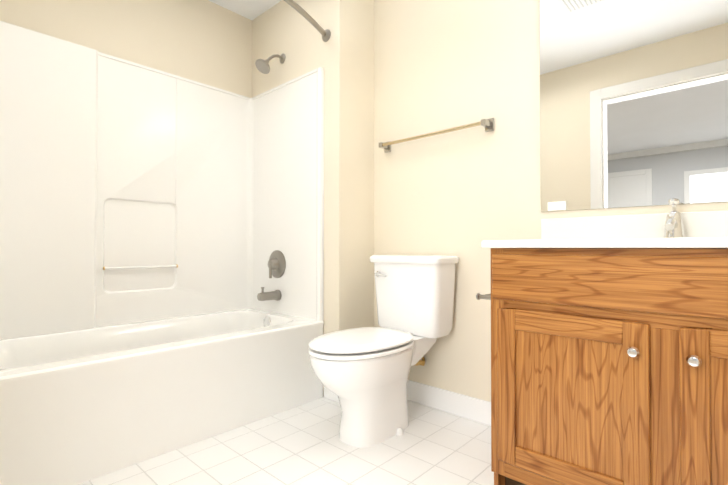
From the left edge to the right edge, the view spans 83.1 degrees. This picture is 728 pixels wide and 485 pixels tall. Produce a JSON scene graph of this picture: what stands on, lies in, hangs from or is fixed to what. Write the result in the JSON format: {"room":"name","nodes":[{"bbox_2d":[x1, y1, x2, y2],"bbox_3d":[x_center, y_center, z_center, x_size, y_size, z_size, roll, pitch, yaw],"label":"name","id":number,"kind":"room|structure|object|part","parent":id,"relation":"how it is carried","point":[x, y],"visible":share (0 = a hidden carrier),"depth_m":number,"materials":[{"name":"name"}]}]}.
{"room":"bathroom","nodes":[
{"label":"bathroom","id":0,"kind":"room"},
{"bbox_2d":[0,0,251,97],"bbox_3d":[-1.450,-0.343,2.216,0.120,2.430,1.840,-1,-1,43],"label":"wall","id":1,"kind":"structure","parent":0,"point":[207,42],"depth_m":2.41,"materials":[{"name":"beige paint"}]},
{"bbox_2d":[209,0,280,19],"bbox_3d":[-0.223,-1.609,1.380,3.080,0.080,2.250,-1,-1,43],"label":"ceiling","id":2,"kind":"structure","parent":0,"point":[251,9],"depth_m":2.70,"materials":[{"name":"paint"}]},
{"bbox_2d":[78,397,493,484],"bbox_3d":[-0.223,0.890,1.347,3.080,0.060,2.250,-1,-1,43],"label":"floor","id":3,"kind":"structure","parent":0,"point":[303,444],"depth_m":1.66,"materials":[{"name":"white tile"}]},
{"bbox_2d":[0,21,323,484],"bbox_3d":[-1.013,-0.066,2.027,0.754,1.870,1.517,-1,-1,43],"label":"bathtub","id":4,"kind":"object","parent":3,"relation":"on","point":[161,262],"visible":1,"depth_m":2.11,"materials":[{"name":"white plastic"}]},
{"bbox_3d":[-1.240,0.138,2.299,0.018,0.018,0.385,-1,-1,43],"label":"niche rail","id":5,"kind":"part","parent":4,"relation":"part of","materials":[{"name":"white plastic"}]},
{"bbox_2d":[264,316,270,326],"bbox_3d":[-0.596,0.487,2.528,0.072,0.071,0.027,-1,-1,43],"label":"overflow drain","id":6,"kind":"object","parent":4,"relation":"in","point":[267,319],"depth_m":2.52,"materials":[{"name":"silver metal"}]},
{"bbox_2d":[257,287,281,300],"bbox_3d":[-0.589,0.319,2.537,0.068,0.092,0.143,-1,-1,43],"label":"tub spout","id":7,"kind":"object","parent":4,"relation":"in","point":[275,295],"depth_m":2.53,"materials":[{"name":"silver metal"}]},
{"bbox_2d":[308,254,458,447],"bbox_3d":[0.072,0.465,1.923,0.444,0.806,0.768,-1,-1,43],"label":"toilet","id":8,"kind":"object","parent":3,"relation":"on","point":[362,373],"visible":1,"depth_m":1.84,"materials":[{"name":"white ceramic"}]},
{"bbox_3d":[-0.015,0.443,1.829,0.376,0.050,0.513,-1,-1,43],"label":"seat","id":9,"kind":"part","parent":8,"relation":"part of","materials":[{"name":"white plastic"}]},
{"bbox_3d":[0.089,0.166,2.131,0.092,0.032,0.032,-1,-1,43],"label":"handle","id":10,"kind":"part","parent":8,"relation":"part of","materials":[{"name":"silver metal"}]},
{"bbox_2d":[407,380,490,425],"bbox_3d":[0.778,0.811,1.785,1.958,0.110,0.010,-1,-1,43],"label":"baseboard","id":11,"kind":"structure","parent":3,"relation":"on","point":[469,407],"depth_m":2.09,"materials":[{"name":"white wood"}]},
{"bbox_2d":[476,198,727,484],"bbox_3d":[0.906,0.352,1.266,1.021,1.015,0.600,-1,-1,43],"label":"bathroom vanity","id":12,"kind":"object","parent":3,"relation":"on","point":[609,350],"visible":1,"depth_m":1.14,"materials":[{"name":"brown wood"}]},
{"bbox_3d":[0.590,0.458,1.202,0.411,0.497,0.018,-1,-1,43],"label":"door","id":13,"kind":"part","parent":12,"relation":"part of","materials":[{"name":"brown wood"}]},
{"bbox_3d":[0.761,0.108,1.049,0.912,0.147,0.018,-1,-1,43],"label":"drawer","id":14,"kind":"part","parent":12,"relation":"part of","materials":[{"name":"brown wood"}]},
{"bbox_2d":[663,198,685,237],"bbox_3d":[1.036,-0.081,1.379,0.068,0.146,0.165,-1,-1,43],"label":"faucet","id":15,"kind":"object","parent":12,"relation":"on","point":[674,227],"depth_m":1.39,"materials":[{"name":"silver metal"}]},
{"bbox_3d":[0.938,0.454,0.882,0.411,0.497,0.018,-1,-1,43],"label":"door","id":16,"kind":"part","parent":12,"relation":"part of","materials":[{"name":"brown wood"}]},
{"bbox_2d":[252,0,373,396],"bbox_3d":[-0.364,-0.337,2.745,1.000,2.430,0.410,-1,-1,43],"label":"wall","id":17,"kind":"structure","parent":0,"point":[343,56],"depth_m":2.36,"materials":[{"name":"beige paint"}]},
{"bbox_2d":[255,54,285,73],"bbox_3d":[-0.583,-1.123,2.548,0.098,0.163,0.189,-1,-1,43],"label":"shower head","id":18,"kind":"object","parent":17,"relation":"attached to","point":[262,66],"visible":1,"depth_m":2.52},
{"bbox_2d":[284,0,330,41],"bbox_3d":[-0.676,-1.185,1.731,0.208,0.068,1.519,-1,-1,43],"label":"curtain rod","id":19,"kind":"object","parent":17,"relation":"attached to","point":[326,34],"visible":1,"depth_m":2.16,"materials":[{"name":"silver metal"}]},
{"bbox_2d":[374,0,727,401],"bbox_3d":[0.862,-0.349,1.803,2.080,2.430,0.132,-1,-1,43],"label":"wall","id":20,"kind":"structure","parent":0,"point":[461,194],"depth_m":1.86,"materials":[{"name":"beige paint"}]},
{"bbox_2d":[379,118,493,152],"bbox_3d":[0.348,-0.559,2.155,0.674,0.060,0.074,-1,-1,43],"label":"bar","id":21,"kind":"object","parent":20,"relation":"attached to","point":[488,124],"visible":1,"depth_m":2.06,"materials":[{"name":"silver metal"}]},
{"bbox_3d":[1.129,-0.698,1.479,0.964,1.120,0.011,-1,-1,43],"label":"mirror","id":22,"kind":"part","parent":20,"relation":"part of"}
]}

